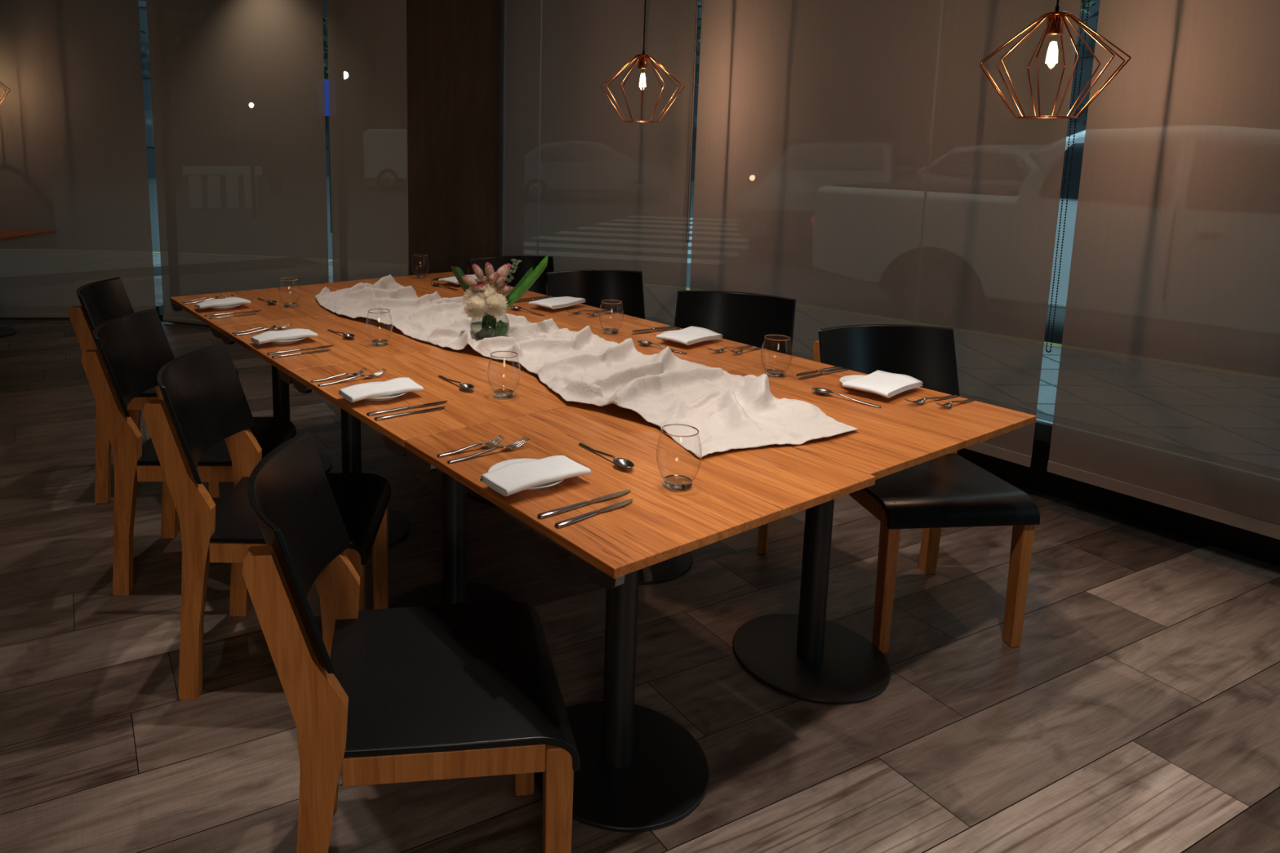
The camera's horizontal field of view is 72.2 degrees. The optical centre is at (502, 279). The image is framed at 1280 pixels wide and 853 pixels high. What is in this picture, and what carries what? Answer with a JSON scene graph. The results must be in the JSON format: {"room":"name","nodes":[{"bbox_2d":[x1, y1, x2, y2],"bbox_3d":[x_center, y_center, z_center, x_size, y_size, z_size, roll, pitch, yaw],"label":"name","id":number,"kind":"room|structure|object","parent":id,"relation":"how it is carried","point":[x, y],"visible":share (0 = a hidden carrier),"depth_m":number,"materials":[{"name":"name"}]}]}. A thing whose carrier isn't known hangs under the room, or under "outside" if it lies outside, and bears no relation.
{"room":"restaurant dining room","nodes":[
{"label":"restaurant dining room","id":0,"kind":"room"},
{"bbox_2d":[141,0,327,17],"bbox_3d":[-1.667,-1.844,2.209,8.600,0.100,13.400,-6,11,-34],"label":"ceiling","id":1,"kind":"structure","parent":0,"point":[324,2],"depth_m":9.29,"materials":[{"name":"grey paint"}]},
{"bbox_2d":[600,0,684,122],"bbox_3d":[0.713,-1.459,4.299,0.418,1.331,0.418,-7,12,-40],"label":"pendant lamp","id":2,"kind":"object","parent":1,"relation":"hanging from","point":[642,59],"visible":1,"depth_m":4.34,"materials":[{"name":"orange"}]},
{"bbox_2d":[638,55,648,69],"bbox_3d":[0.710,-1.096,4.357,0.051,0.065,0.051,-7,12,-40],"label":"socket","id":3,"kind":"object","parent":2,"relation":"attached to","point":[641,58],"depth_m":4.34,"materials":[{"name":"orange metal"}]},
{"bbox_2d":[979,0,1131,119],"bbox_3d":[1.790,-1.187,2.733,0.418,1.331,0.418,-6,11,-36],"label":"pendant lamp","id":4,"kind":"object","parent":1,"relation":"hanging from","point":[1055,22],"visible":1,"depth_m":2.78,"materials":[{"name":"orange metal"}]},
{"bbox_2d":[1045,13,1065,35],"bbox_3d":[1.788,-0.824,2.791,0.051,0.065,0.051,-6,11,-36],"label":"socket","id":5,"kind":"object","parent":4,"relation":"attached to","point":[1057,25],"depth_m":2.77,"materials":[{"name":"orange metal"}]},
{"bbox_3d":[2.516,-1.758,2.649,0.200,0.160,9.200,-6,11,-34],"label":"trim","id":6,"kind":"structure","parent":1,"relation":"attached to","visible":0},
{"bbox_2d":[504,0,698,325],"bbox_3d":[0.547,-0.880,5.568,0.056,2.552,1.875,-6,11,-34],"label":"roller blind","id":7,"kind":"object","parent":6,"relation":"hanging from","point":[586,188],"visible":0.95,"depth_m":5.44,"materials":[{"name":"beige fabric"}]},
{"bbox_2d":[689,0,1089,467],"bbox_3d":[1.613,-0.627,4.016,0.056,2.549,1.912,-6,11,-34],"label":"roller blind","id":8,"kind":"object","parent":6,"relation":"hanging from","point":[858,162],"visible":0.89,"depth_m":3.84,"materials":[{"name":"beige fabric"}]},
{"bbox_2d":[1047,0,1279,539],"bbox_3d":[2.695,-0.372,2.441,0.056,2.545,1.890,-6,11,-34],"label":"roller blind","id":9,"kind":"object","parent":6,"relation":"hanging from","point":[1168,388],"visible":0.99,"depth_m":3.00,"materials":[{"name":"fabric"}]},
{"bbox_3d":[-1.805,-2.355,6.205,2.067,0.160,2.930,-6,11,-34],"label":"trim","id":10,"kind":"structure","parent":1,"relation":"attached to","visible":0},
{"bbox_2d":[146,0,328,324],"bbox_3d":[-1.968,-0.956,6.378,1.555,2.695,0.056,4,10,22],"label":"roller blind","id":11,"kind":"object","parent":10,"relation":"hanging from","point":[237,94],"visible":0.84,"depth_m":6.36,"materials":[{"name":"fabric"}]},
{"bbox_2d":[326,0,408,282],"bbox_3d":[-0.928,-0.882,5.968,0.615,2.695,0.056,4,10,22],"label":"roller blind","id":12,"kind":"object","parent":10,"relation":"hanging from","point":[366,39],"visible":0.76,"depth_m":5.95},
{"bbox_3d":[-5.565,-2.427,6.471,5.223,0.160,3.302,-6,11,-34],"label":"trim","id":13,"kind":"structure","parent":1,"relation":"attached to","visible":0},
{"bbox_2d":[0,0,155,317],"bbox_3d":[-4.073,-1.022,6.663,2.600,2.687,0.056,0,9,-3],"label":"roller blind","id":14,"kind":"object","parent":13,"relation":"hanging from","point":[73,163],"visible":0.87,"depth_m":6.71,"materials":[{"name":"fabric"}]},
{"bbox_2d":[406,0,506,275],"bbox_3d":[-0.349,-0.980,6.261,0.682,2.850,1.010,5,10,25],"label":"pillar","id":15,"kind":"structure","parent":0,"point":[456,49],"depth_m":6.06,"materials":[{"name":"wood"}]},
{"bbox_2d":[148,176,1065,344],"bbox_3d":[-5.578,-2.686,27.542,100.000,0.001,90.000,-6,11,-34],"label":"road","id":16,"kind":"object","parent":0,"point":[1060,313],"visible":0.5,"depth_m":14.82,"materials":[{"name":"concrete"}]},
{"bbox_2d":[137,0,328,177],"bbox_3d":[-20.589,-11.795,39.576,27.000,14.000,8.060,-4,10,-26],"label":"building","id":17,"kind":"structure","parent":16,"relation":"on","point":[142,4],"depth_m":38.18,"materials":[{"name":"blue glass"}]},
{"bbox_2d":[139,17,328,79],"bbox_3d":[-7.477,-7.015,28.012,8.317,8.383,7.976,-6,11,-34],"label":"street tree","id":18,"kind":"object","parent":16,"relation":"on","point":[325,23],"visible":0.02,"depth_m":27.86,"materials":[{"name":"green plant"}]},
{"bbox_2d":[690,0,702,180],"bbox_3d":[10.699,-11.631,43.356,40.000,13.000,8.060,2,9,12],"label":"office block","id":19,"kind":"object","parent":16,"relation":"on","point":[697,62],"visible":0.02,"depth_m":40.18,"materials":[{"name":"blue glass"}]},
{"bbox_2d":[694,1,702,85],"bbox_3d":[9.300,-7.016,29.066,7.390,8.325,6.653,-6,11,-34],"label":"street tree","id":20,"kind":"object","parent":16,"relation":"on","point":[699,4],"visible":0.02,"depth_m":29.40,"materials":[{"name":"green plant"}]},
{"bbox_2d":[1048,129,1085,308],"bbox_3d":[5.483,-0.310,7.096,1.856,1.860,5.589,-7,12,-41],"label":"pickup truck","id":21,"kind":"object","parent":16,"relation":"on","point":[1072,205],"visible":0.02,"depth_m":6.86,"materials":[{"name":"silver metal"}]},
{"bbox_2d":[1066,0,1100,137],"bbox_3d":[26.638,-8.175,25.498,26.000,12.000,8.060,5,10,27],"label":"office block","id":22,"kind":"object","parent":16,"relation":"on","point":[1088,58],"visible":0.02,"depth_m":26.09,"materials":[{"name":"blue glass"}]},
{"bbox_2d":[1076,0,1098,46],"bbox_3d":[9.639,-5.027,19.872,6.953,7.270,7.331,-6,11,-34],"label":"street tree","id":23,"kind":"object","parent":16,"relation":"on","point":[1091,3],"visible":0.02,"depth_m":17.20,"materials":[{"name":"green plant"}]},
{"bbox_2d":[152,253,1061,414],"bbox_3d":[-3.413,0.958,3.610,20.413,0.001,35.500,-6,11,-34],"label":"pavement","id":24,"kind":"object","parent":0,"point":[1051,361],"depth_m":5.86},
{"bbox_2d":[324,76,332,232],"bbox_3d":[-2.896,-2.080,14.542,0.500,2.600,0.070,-8,12,-42],"label":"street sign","id":25,"kind":"object","parent":24,"relation":"on","point":[326,82],"visible":0.12,"depth_m":14.38,"materials":[{"name":"metal"}]},
{"bbox_2d":[0,262,1279,852],"bbox_3d":[-1.683,1.002,2.786,9.553,0.002,14.600,-6,11,-34],"label":"floor","id":26,"kind":"structure","parent":0,"point":[1136,709],"depth_m":2.30,"materials":[{"name":"brown wood"}]},
{"bbox_2d":[0,228,54,337],"bbox_3d":[-3.852,0.039,6.360,0.738,0.750,0.728,2,9,9],"label":"dining table","id":27,"kind":"object","parent":26,"relation":"on","point":[5,234],"visible":1,"depth_m":6.43,"materials":[{"name":"brown wood"}]},
{"bbox_2d":[0,317,70,319],"bbox_3d":[-5.688,0.294,6.927,5.800,0.040,0.100,0,9,-3],"label":"baseboard","id":28,"kind":"structure","parent":26,"relation":"on","point":[0,317],"depth_m":6.97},
{"bbox_2d":[68,277,238,502],"bbox_3d":[-1.442,0.442,3.626,0.567,0.845,0.461,-1,9,-7],"label":"dining chair","id":29,"kind":"object","parent":26,"relation":"on","point":[101,301],"visible":0.23,"depth_m":3.45,"materials":[{"name":"black paint"}]},
{"bbox_2d":[80,308,296,595],"bbox_3d":[-1.029,0.559,2.907,0.567,0.845,0.461,0,9,-1],"label":"dining chair","id":30,"kind":"object","parent":26,"relation":"on","point":[133,348],"visible":0.62,"depth_m":2.75,"materials":[{"name":"black paint"}]},
{"bbox_2d":[169,283,340,472],"bbox_3d":[-0.970,0.469,3.784,0.728,0.750,0.738,-6,11,-34],"label":"dining table","id":31,"kind":"object","parent":26,"relation":"on","point":[308,305],"visible":0.3,"depth_m":3.74,"materials":[{"name":"brown wood"}]},
{"bbox_2d":[209,303,242,310],"bbox_3d":[-1.158,0.109,3.586,0.162,0.019,0.162,-6,11,-34],"label":"plate","id":32,"kind":"object","parent":31,"relation":"on","point":[227,307],"visible":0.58,"depth_m":3.54,"materials":[{"name":"white ceramic"}]},
{"bbox_2d":[194,297,250,308],"bbox_3d":[-1.157,0.099,3.567,0.205,0.030,0.102,-5,11,-32],"label":"cloth napkin","id":33,"kind":"object","parent":32,"relation":"on","point":[230,300],"visible":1,"depth_m":3.54,"materials":[{"name":"white fabric"}]},
{"bbox_2d":[278,277,298,307],"bbox_3d":[-0.892,0.056,3.618,0.090,0.118,0.090,-6,11,-34],"label":"drinking glass","id":34,"kind":"object","parent":31,"relation":"on","point":[291,304],"visible":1,"depth_m":3.61,"materials":[{"name":"clear"}]},
{"bbox_2d":[142,342,391,700],"bbox_3d":[-0.622,0.644,2.390,0.567,0.845,0.461,1,9,1],"label":"dining chair","id":35,"kind":"object","parent":26,"relation":"on","point":[205,404],"visible":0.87,"depth_m":2.29,"materials":[{"name":"black paint"}]},
{"bbox_2d":[218,314,448,552],"bbox_3d":[-0.555,0.568,3.181,0.728,0.750,0.738,-6,11,-34],"label":"dining table","id":36,"kind":"object","parent":26,"relation":"on","point":[357,348],"visible":0.34,"depth_m":3.09,"materials":[{"name":"brown wood"}]},
{"bbox_2d":[271,337,306,344],"bbox_3d":[-0.755,0.206,2.994,0.162,0.019,0.162,-6,11,-34],"label":"plate","id":37,"kind":"object","parent":36,"relation":"on","point":[297,340],"visible":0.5,"depth_m":2.95,"materials":[{"name":"white ceramic"}]},
{"bbox_2d":[250,328,318,344],"bbox_3d":[-0.752,0.196,2.974,0.205,0.027,0.102,-5,11,-32],"label":"cloth napkin","id":38,"kind":"object","parent":37,"relation":"on","point":[271,335],"visible":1,"depth_m":2.95,"materials":[{"name":"white fabric"}]},
{"bbox_2d":[266,344,333,355],"bbox_3d":[-0.667,0.233,2.868,0.232,0.005,0.017,-5,11,-33],"label":"knife","id":39,"kind":"object","parent":36,"relation":"on","point":[297,349],"visible":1,"depth_m":2.85,"materials":[{"name":"metal"}]},
{"bbox_2d":[271,349,330,358],"bbox_3d":[-0.654,0.241,2.817,0.200,0.005,0.016,-5,11,-32],"label":"butter knife","id":40,"kind":"object","parent":36,"relation":"on","point":[302,353],"visible":1,"depth_m":2.80,"materials":[{"name":"metal"}]},
{"bbox_2d":[365,308,392,346],"bbox_3d":[-0.421,0.165,2.950,0.090,0.118,0.090,-6,11,-34],"label":"drinking glass","id":41,"kind":"object","parent":36,"relation":"on","point":[375,342],"visible":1,"depth_m":2.94,"materials":[{"name":"clear"}]},
{"bbox_2d":[241,431,580,852],"bbox_3d":[-0.174,0.765,1.646,0.567,0.845,0.461,-1,9,-7],"label":"dining chair","id":42,"kind":"object","parent":26,"relation":"on","point":[446,691],"visible":1,"depth_m":1.52,"materials":[{"name":"leather"}]},
{"bbox_2d":[324,271,530,297],"bbox_3d":[-0.372,0.408,4.203,0.728,0.750,0.738,-6,11,-34],"label":"dining table","id":43,"kind":"object","parent":26,"relation":"on","point":[422,286],"visible":0.05,"depth_m":4.22,"materials":[{"name":"brown wood"}]},
{"bbox_2d":[289,344,582,608],"bbox_3d":[-0.140,0.666,2.577,0.728,0.750,0.738,-6,11,-34],"label":"dining table","id":44,"kind":"object","parent":26,"relation":"on","point":[463,408],"visible":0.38,"depth_m":2.54,"materials":[{"name":"brown wood"}]},
{"bbox_2d":[311,368,366,382],"bbox_3d":[-0.480,0.280,2.529,0.166,0.020,0.024,-5,10,-30],"label":"fork","id":45,"kind":"object","parent":44,"relation":"on","point":[361,371],"visible":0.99,"depth_m":2.53,"materials":[{"name":"metal"}]},
{"bbox_2d":[317,368,386,386],"bbox_3d":[-0.436,0.284,2.505,0.211,0.020,0.024,-6,11,-34],"label":"fork","id":46,"kind":"object","parent":44,"relation":"on","point":[380,372],"visible":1,"depth_m":2.51,"materials":[{"name":"metal"}]},
{"bbox_2d":[364,381,407,400],"bbox_3d":[-0.335,0.310,2.356,0.162,0.019,0.162,-6,11,-34],"label":"plate","id":47,"kind":"object","parent":44,"relation":"on","point":[385,397],"visible":0.31,"depth_m":2.32,"materials":[{"name":"white ceramic"}]},
{"bbox_2d":[338,377,423,402],"bbox_3d":[-0.329,0.298,2.338,0.205,0.024,0.102,-5,10,-31],"label":"cloth napkin","id":48,"kind":"object","parent":47,"relation":"on","point":[355,393],"visible":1,"depth_m":2.32,"materials":[{"name":"white fabric"}]},
{"bbox_2d":[366,400,447,415],"bbox_3d":[-0.244,0.334,2.249,0.232,0.005,0.016,-5,10,-30],"label":"knife","id":49,"kind":"object","parent":44,"relation":"on","point":[378,412],"visible":1,"depth_m":2.23,"materials":[{"name":"metal"}]},
{"bbox_2d":[373,406,444,420],"bbox_3d":[-0.233,0.341,2.205,0.200,0.005,0.016,-5,10,-31],"label":"butter knife","id":50,"kind":"object","parent":44,"relation":"on","point":[384,417],"visible":1,"depth_m":2.19,"materials":[{"name":"metal"}]},
{"bbox_2d":[438,375,474,390],"bbox_3d":[-0.137,0.295,2.477,0.038,0.014,0.195,-5,11,-31],"label":"spoon","id":51,"kind":"object","parent":44,"relation":"on","point":[464,386],"visible":1,"depth_m":2.44,"materials":[{"name":"metal"}]},
{"bbox_2d":[458,383,474,390],"bbox_3d":[-0.100,0.304,2.420,0.038,0.011,0.058,-5,11,-31],"label":"bowl","id":52,"kind":"object","parent":51,"relation":"on","point":[464,386],"depth_m":2.43,"materials":[{"name":"metal"}]},
{"bbox_2d":[487,351,520,399],"bbox_3d":[0.004,0.262,2.359,0.090,0.118,0.090,-6,11,-34],"label":"drinking glass","id":53,"kind":"object","parent":44,"relation":"on","point":[503,393],"visible":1,"depth_m":2.35,"materials":[{"name":"clear"}]},
{"bbox_2d":[468,255,554,295],"bbox_3d":[0.098,0.337,4.373,0.462,0.845,0.567,-2,9,-15],"label":"dining chair","id":54,"kind":"object","parent":26,"relation":"on","point":[527,262],"visible":0.15,"depth_m":4.55,"materials":[{"name":"leather"}]},
{"bbox_2d":[466,291,640,505],"bbox_3d":[0.043,0.506,3.599,0.728,0.750,0.738,-6,11,-34],"label":"dining table","id":55,"kind":"object","parent":26,"relation":"on","point":[562,317],"visible":0.1,"depth_m":3.50,"materials":[{"name":"brown wood"}]},
{"bbox_2d":[546,269,644,319],"bbox_3d":[0.461,0.414,3.900,0.461,0.845,0.567,-1,9,-9],"label":"dining chair","id":56,"kind":"object","parent":26,"relation":"on","point":[594,286],"visible":0.22,"depth_m":4.07,"materials":[{"name":"leather"}]},
{"bbox_2d":[404,403,875,832],"bbox_3d":[0.274,0.765,1.974,0.728,0.750,0.738,-6,11,-34],"label":"dining table","id":57,"kind":"object","parent":26,"relation":"on","point":[641,770],"visible":0.8,"depth_m":1.89,"materials":[{"name":"brown wood"}]},
{"bbox_2d":[436,435,504,457],"bbox_3d":[-0.072,0.376,1.946,0.166,0.020,0.024,-5,10,-30],"label":"fork","id":58,"kind":"object","parent":57,"relation":"on","point":[493,442],"visible":1,"depth_m":1.95,"materials":[{"name":"metal"}]},
{"bbox_2d":[447,435,530,463],"bbox_3d":[-0.030,0.380,1.923,0.211,0.020,0.024,-5,11,-33],"label":"fork","id":59,"kind":"object","parent":57,"relation":"on","point":[513,446],"visible":1,"depth_m":1.93,"materials":[{"name":"metal"}]},
{"bbox_2d":[488,458,564,490],"bbox_3d":[0.051,0.405,1.772,0.162,0.019,0.162,-6,11,-34],"label":"plate","id":60,"kind":"object","parent":57,"relation":"on","point":[500,464],"visible":0.25,"depth_m":1.80,"materials":[{"name":"white ceramic"}]},
{"bbox_2d":[480,455,591,496],"bbox_3d":[0.067,0.392,1.750,0.205,0.026,0.102,-5,11,-33],"label":"cloth napkin","id":61,"kind":"object","parent":60,"relation":"on","point":[507,480],"visible":1,"depth_m":1.73,"materials":[{"name":"white fabric"}]},
{"bbox_2d":[537,488,631,519],"bbox_3d":[0.163,0.430,1.662,0.232,0.005,0.016,-5,11,-33],"label":"knife","id":62,"kind":"object","parent":57,"relation":"on","point":[548,513],"visible":1,"depth_m":1.65,"materials":[{"name":"metal"}]},
{"bbox_2d":[554,498,632,528],"bbox_3d":[0.176,0.437,1.619,0.200,0.005,0.016,-6,11,-37],"label":"butter knife","id":63,"kind":"object","parent":57,"relation":"on","point":[561,524],"visible":1,"depth_m":1.60,"materials":[{"name":"metal"}]},
{"bbox_2d":[578,442,634,468],"bbox_3d":[0.226,0.388,1.907,0.038,0.014,0.195,-5,10,-29],"label":"spoon","id":64,"kind":"object","parent":57,"relation":"on","point":[623,463],"visible":1,"depth_m":1.87,"materials":[{"name":"metal"}]},
{"bbox_2d":[613,457,634,468],"bbox_3d":[0.260,0.397,1.848,0.038,0.011,0.058,-5,10,-29],"label":"bowl","id":65,"kind":"object","parent":64,"relation":"on","point":[623,463],"depth_m":1.86,"materials":[{"name":"metal"}]},
{"bbox_2d":[656,423,702,490],"bbox_3d":[0.357,0.361,1.747,0.090,0.118,0.090,-6,11,-34],"label":"drinking glass","id":66,"kind":"object","parent":57,"relation":"on","point":[676,482],"visible":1,"depth_m":1.75,"materials":[{"name":"clear"}]},
{"bbox_2d":[568,318,796,584],"bbox_3d":[0.457,0.605,2.996,0.728,0.750,0.738,-6,11,-34],"label":"dining table","id":67,"kind":"object","parent":26,"relation":"on","point":[671,569],"visible":0.2,"depth_m":2.94,"materials":[{"name":"brown wood"}]},
{"bbox_2d":[599,299,623,334],"bbox_3d":[0.398,0.139,3.159,0.090,0.118,0.090,-6,11,-34],"label":"drinking glass","id":68,"kind":"object","parent":67,"relation":"on","point":[606,331],"visible":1,"depth_m":3.15,"materials":[{"name":"clear"}]},
{"bbox_2d":[637,340,686,354],"bbox_3d":[0.539,0.229,2.926,0.195,0.014,0.038,9,12,44],"label":"spoon","id":69,"kind":"object","parent":67,"relation":"on","point":[642,342],"visible":0.98,"depth_m":2.95,"materials":[{"name":"metal"}]},
{"bbox_2d":[661,330,678,342],"bbox_3d":[0.642,0.207,3.060,0.162,0.019,0.162,-6,11,-34],"label":"plate","id":70,"kind":"object","parent":67,"relation":"on","point":[668,331],"visible":0.06,"depth_m":3.11,"materials":[{"name":"white ceramic"}]},
{"bbox_2d":[656,325,722,345],"bbox_3d":[0.657,0.198,3.029,0.216,0.024,0.130,-8,12,-42],"label":"cloth napkin","id":71,"kind":"object","parent":70,"relation":"on","point":[691,335],"visible":1,"depth_m":3.00,"materials":[{"name":"white fabric"}]},
{"bbox_2d":[674,290,795,554],"bbox_3d":[0.846,0.508,3.325,0.461,0.845,0.567,4,10,23],"label":"dining chair","id":72,"kind":"object","parent":26,"relation":"on","point":[744,317],"visible":0.31,"depth_m":3.48,"materials":[{"name":"leather"}]},
{"bbox_2d":[727,356,1036,704],"bbox_3d":[0.872,0.704,2.392,0.728,0.750,0.738,-6,11,-34],"label":"dining table","id":73,"kind":"object","parent":26,"relation":"on","point":[806,656],"visible":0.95,"depth_m":2.35,"materials":[{"name":"brown wood"}]},
{"bbox_2d":[315,275,858,457],"bbox_3d":[-0.008,0.174,3.006,0.612,0.088,2.539,-6,11,-34],"label":"table runner","id":74,"kind":"object","parent":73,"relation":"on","point":[728,411],"visible":0.95,"depth_m":2.45,"materials":[{"name":"fabric"}]},
{"bbox_2d":[470,312,509,340],"bbox_3d":[-0.044,0.159,2.993,0.138,0.108,0.138,-6,11,-34],"label":"flower vase","id":75,"kind":"object","parent":74,"relation":"on","point":[485,313],"visible":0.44,"depth_m":3.00,"materials":[{"name":"clear glass"}]},
{"bbox_2d":[450,266,468,292],"bbox_3d":[-0.119,0.034,2.999,0.123,0.160,0.011,0,9,0],"label":"leaf","id":76,"kind":"object","parent":75,"relation":"in","point":[458,273],"visible":0.38,"depth_m":2.99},
{"bbox_2d":[462,286,488,325],"bbox_3d":[-0.097,0.109,2.993,0.077,0.177,0.089,-6,11,-34],"label":"chrysanthemum","id":77,"kind":"object","parent":75,"relation":"in","point":[468,293],"visible":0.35,"depth_m":2.97,"materials":[{"name":"beige plant"}]},
{"bbox_2d":[463,294,493,322],"bbox_3d":[-0.087,0.127,2.959,0.092,0.155,0.100,4,9,19],"label":"chrysanthemum","id":78,"kind":"object","parent":75,"relation":"in","point":[474,309],"visible":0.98,"depth_m":2.93,"materials":[{"name":"beige plant"}]},
{"bbox_2d":[462,275,495,325],"bbox_3d":[-0.083,0.091,2.983,0.119,0.216,0.034,0,9,-1],"label":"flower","id":79,"kind":"object","parent":75,"relation":"in","point":[469,281],"visible":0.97,"depth_m":2.96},
{"bbox_2d":[471,263,488,319],"bbox_3d":[-0.078,0.072,2.981,0.040,0.255,0.060,-6,11,-34],"label":"flower","id":80,"kind":"object","parent":75,"relation":"in","point":[478,272],"visible":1,"depth_m":2.97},
{"bbox_2d":[474,283,497,318],"bbox_3d":[-0.057,0.106,2.976,0.088,0.189,0.084,8,12,39],"label":"chrysanthemum","id":81,"kind":"object","parent":75,"relation":"in","point":[488,291],"visible":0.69,"depth_m":2.94,"materials":[{"name":"beige plant"}]},
{"bbox_2d":[484,262,494,317],"bbox_3d":[-0.042,0.069,2.988,0.039,0.260,0.045,-6,11,-34],"label":"flower","id":82,"kind":"object","parent":75,"relation":"in","point":[489,269],"visible":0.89,"depth_m":2.96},
{"bbox_2d":[488,271,500,328],"bbox_3d":[-0.029,0.086,2.967,0.036,0.232,0.039,-6,11,-34],"label":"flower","id":83,"kind":"object","parent":75,"relation":"in","point":[493,277],"visible":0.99,"depth_m":2.95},
{"bbox_2d":[484,276,505,326],"bbox_3d":[-0.032,0.095,2.968,0.085,0.215,0.035,1,9,6],"label":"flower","id":84,"kind":"object","parent":75,"relation":"in","point":[500,282],"visible":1,"depth_m":2.94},
{"bbox_2d":[483,292,508,322],"bbox_3d":[-0.024,0.125,2.948,0.090,0.164,0.091,-6,11,-34],"label":"chrysanthemum","id":85,"kind":"object","parent":75,"relation":"in","point":[495,304],"visible":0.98,"depth_m":2.92,"materials":[{"name":"beige plant"}]},
{"bbox_2d":[488,263,511,321],"bbox_3d":[-0.006,0.071,2.978,0.071,0.259,0.046,-3,10,-22],"label":"flower","id":86,"kind":"object","parent":75,"relation":"in","point":[504,269],"visible":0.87,"depth_m":2.95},
{"bbox_2d":[489,284,511,331],"bbox_3d":[-0.005,0.110,2.973,0.076,0.184,0.036,-2,9,-17],"label":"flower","id":87,"kind":"object","parent":75,"relation":"in","point":[504,290],"visible":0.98,"depth_m":2.96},
{"bbox_2d":[503,258,521,285],"bbox_3d":[0.027,0.009,2.999,0.081,0.163,0.023,1,9,1],"label":"eucalyptus sprig","id":88,"kind":"object","parent":75,"relation":"in","point":[514,267],"visible":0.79,"depth_m":2.99,"materials":[{"name":"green plant"}]},
{"bbox_2d":[505,266,533,299],"bbox_3d":[0.038,0.035,3.000,0.138,0.160,0.012,-1,9,-7],"label":"leaf","id":89,"kind":"object","parent":75,"relation":"in","point":[530,271],"visible":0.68,"depth_m":3.00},
{"bbox_2d":[504,255,547,310],"bbox_3d":[0.064,0.021,2.982,0.184,0.214,0.012,0,9,-3],"label":"leaf","id":90,"kind":"object","parent":75,"relation":"in","point":[532,277],"visible":0.75,"depth_m":2.98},
{"bbox_2d":[760,334,792,377],"bbox_3d":[0.823,0.232,2.594,0.090,0.118,0.090,-6,11,-34],"label":"drinking glass","id":91,"kind":"object","parent":73,"relation":"on","point":[775,373],"visible":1,"depth_m":2.59,"materials":[{"name":"clear"}]},
{"bbox_2d":[795,366,840,375],"bbox_3d":[0.967,0.281,2.648,0.200,0.005,0.016,-5,10,-29],"label":"butter knife","id":92,"kind":"object","parent":73,"relation":"on","point":[833,367],"visible":1,"depth_m":2.65,"materials":[{"name":"metal"}]},
{"bbox_2d":[798,367,848,379],"bbox_3d":[0.972,0.286,2.618,0.232,0.005,0.016,-5,11,-32],"label":"knife","id":93,"kind":"object","parent":73,"relation":"on","point":[844,368],"visible":1,"depth_m":2.62,"materials":[{"name":"metal"}]},
{"bbox_2d":[811,387,881,408],"bbox_3d":[0.937,0.322,2.359,0.038,0.014,0.195,-8,12,-42],"label":"spoon","id":94,"kind":"object","parent":73,"relation":"on","point":[822,391],"visible":1,"depth_m":2.38,"materials":[{"name":"metal"}]},
{"bbox_2d":[811,387,831,394],"bbox_3d":[0.890,0.314,2.408,0.038,0.011,0.058,-8,12,-42],"label":"bowl","id":95,"kind":"object","parent":94,"relation":"on","point":[822,391],"depth_m":2.41,"materials":[{"name":"metal"}]},
{"bbox_2d":[839,374,873,393],"bbox_3d":[1.049,0.304,2.468,0.162,0.019,0.162,-6,11,-34],"label":"plate","id":96,"kind":"object","parent":73,"relation":"on","point":[843,379],"visible":0.14,"depth_m":2.52,"materials":[{"name":"white ceramic"}]},
{"bbox_2d":[842,369,923,398],"bbox_3d":[1.075,0.294,2.438,0.216,0.024,0.130,-7,12,-40],"label":"cloth napkin","id":97,"kind":"object","parent":96,"relation":"on","point":[887,384],"visible":1,"depth_m":2.41,"materials":[{"name":"white fabric"}]},
{"bbox_2d":[903,395,958,404],"bbox_3d":[1.169,0.322,2.350,0.211,0.020,0.024,-4,10,-28],"label":"fork","id":98,"kind":"object","parent":73,"relation":"on","point":[922,401],"visible":1,"depth_m":2.34,"materials":[{"name":"metal"}]},
{"bbox_2d":[934,398,973,407],"bbox_3d":[1.217,0.328,2.318,0.166,0.020,0.024,-5,11,-32],"label":"fork","id":99,"kind":"object","parent":73,"relation":"on","point":[947,404],"visible":1,"depth_m":2.30,"materials":[{"name":"metal"}]},
{"bbox_2d":[813,324,1039,653],"bbox_3d":[1.271,0.612,2.689,0.461,0.845,0.567,0,9,-5],"label":"dining chair","id":100,"kind":"object","parent":26,"relation":"on","point":[949,490],"visible":0.7,"depth_m":2.52,"materials":[{"name":"leather"}]},
{"bbox_2d":[956,410,1279,567],"bbox_3d":[2.694,0.830,3.194,0.220,0.280,7.600,-6,11,-34],"label":"window frame","id":101,"kind":"structure","parent":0,"point":[1256,546],"depth_m":3.38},
{"bbox_2d":[1033,413,1053,443],"bbox_3d":[1.708,-0.687,4.081,0.140,2.445,1.920,-6,11,-34],"label":"window","id":102,"kind":"structure","parent":101,"relation":"in","point":[1043,422],"depth_m":3.47,"materials":[{"name":"glass"}]},
{"bbox_3d":[0.218,0.106,3.677,0.162,0.019,0.162,-6,11,-34],"label":"plate","id":103,"kind":"object","parent":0,"visible":0},
{"bbox_2d":[528,296,585,309],"bbox_3d":[0.231,0.097,3.645,0.216,0.026,0.130,-8,12,-44],"label":"cloth napkin","id":104,"kind":"object","parent":103,"relation":"on","point":[553,303],"visible":1,"depth_m":3.61,"materials":[{"name":"white fabric"}]},
{"bbox_3d":[-0.198,0.009,4.269,0.162,0.019,0.162,-6,11,-34],"label":"plate","id":105,"kind":"object","parent":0,"visible":0},
{"bbox_2d":[438,274,487,284],"bbox_3d":[-0.191,-0.001,4.241,0.216,0.026,0.130,-8,12,-44],"label":"cloth napkin","id":106,"kind":"object","parent":105,"relation":"on","point":[451,279],"visible":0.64,"depth_m":4.20,"materials":[{"name":"white fabric"}]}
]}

